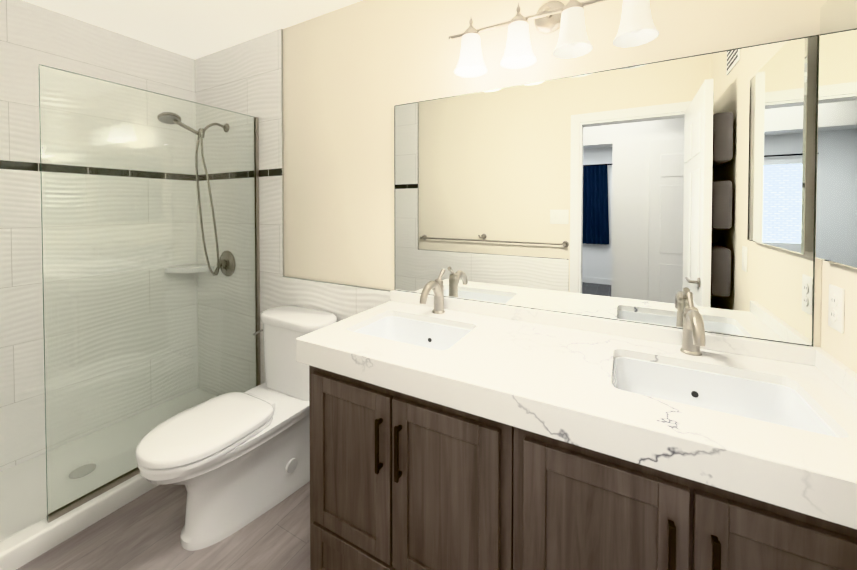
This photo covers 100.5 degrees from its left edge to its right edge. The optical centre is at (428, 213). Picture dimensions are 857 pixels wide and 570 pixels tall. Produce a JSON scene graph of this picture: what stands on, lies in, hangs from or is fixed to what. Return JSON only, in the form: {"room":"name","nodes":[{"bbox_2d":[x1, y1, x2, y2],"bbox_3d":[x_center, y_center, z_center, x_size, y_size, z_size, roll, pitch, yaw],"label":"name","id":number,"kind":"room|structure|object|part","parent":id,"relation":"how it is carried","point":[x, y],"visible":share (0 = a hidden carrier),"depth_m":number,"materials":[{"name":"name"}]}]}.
{"room":"bathroom","nodes":[
{"label":"bathroom","id":0,"kind":"room"},
{"bbox_2d":[16,481,309,569],"bbox_3d":[-0.661,1.395,1.143,3.490,0.100,1.860,1,1,29],"label":"floor","id":1,"kind":"structure","parent":0,"point":[143,531],"depth_m":1.45,"materials":[{"name":"grey plastic"}]},
{"bbox_2d":[0,388,216,569],"bbox_3d":[-1.757,1.301,1.747,0.744,0.108,1.599,1,1,29],"label":"shower pan","id":2,"kind":"object","parent":1,"relation":"on","point":[28,532],"visible":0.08,"depth_m":1.69,"materials":[{"name":"white plastic"}]},
{"bbox_2d":[39,64,260,522],"bbox_3d":[-1.316,0.322,1.852,0.022,1.846,0.960,1,1,29],"label":"glass","id":3,"kind":"object","parent":2,"relation":"on","point":[76,503],"visible":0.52,"depth_m":1.71,"materials":[{"name":"green"}]},
{"bbox_2d":[135,306,336,550],"bbox_3d":[-0.852,0.945,1.669,0.480,0.803,0.842,1,1,29],"label":"toilet","id":4,"kind":"object","parent":1,"relation":"on","point":[232,462],"visible":0.9,"depth_m":1.54,"materials":[{"name":"white ceramic"}]},
{"bbox_3d":[-0.936,0.895,1.504,0.366,0.042,0.474,1,1,29],"label":"lid","id":5,"kind":"part","parent":4,"relation":"part of","materials":[{"name":"white plastic"}]},
{"bbox_3d":[-0.936,0.928,1.505,0.360,0.020,0.467,1,1,29],"label":"seat","id":6,"kind":"part","parent":4,"relation":"part of","materials":[{"name":"white plastic"}]},
{"bbox_3d":[-0.702,0.758,1.925,0.450,0.346,0.200,1,1,29],"label":"tank","id":7,"kind":"part","parent":4,"relation":"part of","materials":[{"name":"white ceramic"}]},
{"bbox_2d":[296,357,856,569],"bbox_3d":[0.347,0.934,1.157,1.502,0.823,0.600,1,1,29],"label":"bathroom vanity","id":8,"kind":"object","parent":1,"relation":"on","point":[447,433],"depth_m":0.94,"materials":[{"name":"brown wood"}]},
{"bbox_3d":[-0.263,0.830,1.193,0.338,0.528,0.018,1,1,29],"label":"door","id":9,"kind":"part","parent":8,"relation":"part of","materials":[{"name":"brown wood"}]},
{"bbox_3d":[-0.112,1.202,1.116,0.684,0.188,0.018,1,1,29],"label":"drawer","id":10,"kind":"part","parent":8,"relation":"part of","materials":[{"name":"brown wood"}]},
{"bbox_3d":[-0.154,0.716,1.104,0.012,0.165,0.028,1,1,29],"label":"handle","id":11,"kind":"part","parent":8,"relation":"part of","materials":[{"name":"brown metal"}]},
{"bbox_3d":[-0.091,0.717,1.070,0.012,0.165,0.028,1,1,29],"label":"handle","id":12,"kind":"part","parent":8,"relation":"part of","materials":[{"name":"brown metal"}]},
{"bbox_3d":[0.040,0.833,1.026,0.338,0.528,0.018,1,1,29],"label":"door","id":13,"kind":"part","parent":8,"relation":"part of","materials":[{"name":"brown wood"}]},
{"bbox_2d":[296,301,856,524],"bbox_3d":[0.342,0.481,1.151,1.516,0.082,0.604,1,1,29],"label":"countertop","id":14,"kind":"structure","parent":8,"relation":"on","point":[557,379],"depth_m":0.91,"materials":[{"name":"white stone"}]},
{"bbox_2d":[356,313,467,348],"bbox_3d":[-0.062,0.539,1.374,0.480,0.155,0.350,1,1,29],"label":"sink","id":15,"kind":"object","parent":14,"relation":"in","point":[432,334],"depth_m":1.51,"materials":[{"name":"white ceramic"}]},
{"bbox_2d":[416,269,447,312],"bbox_3d":[0.020,0.340,1.519,0.056,0.186,0.205,1,1,29],"label":"faucet","id":16,"kind":"object","parent":14,"relation":"on","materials":[{"name":"silver metal"}]},
{"bbox_2d":[676,292,711,356],"bbox_3d":[0.808,0.348,1.084,0.056,0.186,0.205,1,1,29],"label":"faucet","id":17,"kind":"object","parent":14,"relation":"on","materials":[{"name":"silver metal"}]},
{"bbox_2d":[612,353,839,436],"bbox_3d":[0.725,0.547,0.938,0.480,0.155,0.350,1,1,29],"label":"sink","id":18,"kind":"object","parent":14,"relation":"in","point":[766,400],"depth_m":1.03,"materials":[{"name":"white ceramic"}]},
{"bbox_3d":[0.394,0.837,0.830,0.343,0.528,0.018,1,1,29],"label":"door","id":19,"kind":"part","parent":8,"relation":"part of","materials":[{"name":"brown wood"}]},
{"bbox_3d":[0.504,0.722,0.740,0.012,0.165,0.028,1,1,29],"label":"handle","id":20,"kind":"part","parent":8,"relation":"part of","materials":[{"name":"brown metal"}]},
{"bbox_3d":[0.568,0.723,0.705,0.012,0.165,0.028,1,1,29],"label":"handle","id":21,"kind":"part","parent":8,"relation":"part of","materials":[{"name":"brown metal"}]},
{"bbox_3d":[0.701,0.840,0.660,0.343,0.528,0.018,1,1,29],"label":"door","id":22,"kind":"part","parent":8,"relation":"part of","materials":[{"name":"brown wood"}]},
{"bbox_2d":[23,0,362,58],"bbox_3d":[-0.661,-1.144,1.099,3.490,0.100,1.860,1,1,29],"label":"ceiling","id":23,"kind":"structure","parent":0,"point":[194,29],"depth_m":2.01,"materials":[{"name":"white paint"}]},
{"bbox_2d":[283,0,826,347],"bbox_3d":[-0.244,0.112,1.884,3.500,2.440,0.120,1,1,29],"label":"wall","id":24,"kind":"structure","parent":0,"point":[354,74],"depth_m":1.80,"materials":[{"name":"beige paint"}]},
{"bbox_2d":[195,29,282,395],"bbox_3d":[-1.288,0.104,2.387,0.926,2.440,0.010,1,1,29],"label":"shower wall tile","id":25,"kind":"structure","parent":24,"relation":"attached to","point":[242,78],"depth_m":2.36,"materials":[{"name":"white tile"}]},
{"bbox_2d":[165,264,213,272],"bbox_3d":[-1.655,0.385,2.468,0.210,0.035,0.210,1,1,29],"label":"shower shelf","id":26,"kind":"object","parent":25,"relation":"attached to","point":[181,269],"depth_m":2.44,"materials":[{"name":"white ceramic"}]},
{"bbox_2d":[157,112,235,275],"bbox_3d":[-1.527,-0.111,2.335,0.365,1.077,0.305,1,1,29],"label":"fittings","id":27,"kind":"object","parent":25,"relation":"attached to","point":[162,117],"depth_m":2.30,"materials":[{"name":"silver metal"}]},
{"bbox_3d":[-1.551,-0.556,2.281,0.184,0.112,0.077,1,1,29],"label":"handle","id":28,"kind":"part","parent":27,"relation":"part of","materials":[{"name":"silver metal"}]},
{"bbox_3d":[-1.406,-0.566,2.341,0.017,0.071,0.148,1,1,29],"label":"arm","id":29,"kind":"part","parent":27,"relation":"part of"},
{"bbox_2d":[281,28,283,275],"bbox_3d":[-0.882,-0.365,2.154,0.004,1.495,0.010,1,1,29],"label":"trim","id":30,"kind":"structure","parent":24,"relation":"attached to","point":[282,148],"depth_m":2.15,"materials":[{"name":"silver metal"}]},
{"bbox_2d":[283,277,389,321],"bbox_3d":[-0.531,0.858,1.981,0.806,0.945,0.010,1,1,29],"label":"tile wainscot","id":31,"kind":"structure","parent":24,"relation":"attached to","point":[341,302],"depth_m":1.97,"materials":[{"name":"white tile"}]},
{"bbox_2d":[283,276,390,291],"bbox_3d":[-0.529,0.384,1.972,0.802,0.004,0.010,1,1,29],"label":"trim","id":32,"kind":"structure","parent":24,"relation":"attached to","point":[338,283],"depth_m":1.95,"materials":[{"name":"silver metal"}]},
{"bbox_2d":[448,0,658,76],"bbox_3d":[0.435,-0.704,1.322,0.774,0.257,0.180,1,1,29],"label":"sconce","id":33,"kind":"object","parent":24,"relation":"attached to","point":[637,27],"visible":1,"depth_m":1.30,"materials":[{"name":"white glass"}]},
{"bbox_3d":[0.171,-0.649,1.441,0.132,0.143,0.132,1,1,29],"label":"lamp shade","id":34,"kind":"part","parent":33,"relation":"part of","materials":[{"name":"white glass"}]},
{"bbox_3d":[0.339,-0.647,1.348,0.132,0.143,0.132,1,1,29],"label":"lamp shade","id":35,"kind":"part","parent":33,"relation":"part of","materials":[{"name":"white glass"}]},
{"bbox_3d":[0.446,-0.752,1.340,0.022,0.059,0.107,1,1,29],"label":"arm","id":36,"kind":"part","parent":33,"relation":"part of"},
{"bbox_3d":[0.474,-0.771,1.390,0.124,0.124,0.021,1,1,29],"label":"plate","id":37,"kind":"part","parent":33,"relation":"part of","materials":[{"name":"silver metal"}]},
{"bbox_3d":[0.507,-0.645,1.255,0.132,0.143,0.132,1,1,29],"label":"lamp shade","id":38,"kind":"part","parent":33,"relation":"part of","materials":[{"name":"white glass"}]},
{"bbox_3d":[0.675,-0.644,1.162,0.132,0.143,0.132,1,1,29],"label":"lamp shade","id":39,"kind":"part","parent":33,"relation":"part of","materials":[{"name":"white glass"}]},
{"bbox_2d":[394,35,818,346],"bbox_3d":[0.485,-0.071,1.405,1.488,0.912,0.006,1,1,29],"label":"vanity mirror","id":40,"kind":"object","parent":24,"relation":"attached to","point":[652,193],"visible":1,"depth_m":1.27,"materials":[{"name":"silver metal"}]},
{"bbox_2d":[390,290,823,365],"bbox_3d":[0.481,0.410,1.402,1.516,0.050,0.029,1,1,29],"label":"backsplash","id":41,"kind":"structure","parent":24,"relation":"attached to","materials":[{"name":"stone"}]},
{"bbox_2d":[821,260,856,373],"bbox_3d":[0.784,0.141,0.253,0.120,2.440,1.740,1,1,29],"label":"wall","id":42,"kind":"structure","parent":0,"point":[840,347],"depth_m":0.94,"materials":[{"name":"beige paint"}]},
{"bbox_2d":[828,284,844,332],"bbox_3d":[1.104,0.255,0.967,0.009,0.118,0.072,1,1,29],"label":"electrical outlet","id":43,"kind":"object","parent":42,"relation":"attached to","point":[836,308],"visible":1,"depth_m":0.96,"materials":[{"name":"white plastic"}]},
{"bbox_2d":[816,0,856,268],"bbox_3d":[0.979,-0.223,0.756,0.032,0.710,0.560,1,1,29],"label":"mirror","id":44,"kind":"object","parent":42,"relation":"attached to","point":[836,225],"visible":1,"depth_m":0.91,"materials":[{"name":"silver mirror"}]},
{"bbox_3d":[-2.174,0.112,1.888,0.120,2.440,1.740,1,1,29],"label":"wall","id":45,"kind":"structure","parent":0,"visible":0},
{"bbox_2d":[0,0,198,471],"bbox_3d":[-2.088,0.112,1.909,0.010,2.440,1.600,1,1,29],"label":"wall tile","id":46,"kind":"structure","parent":45,"relation":"attached to","point":[33,37],"depth_m":2.08,"materials":[{"name":"white tile"}]}
]}

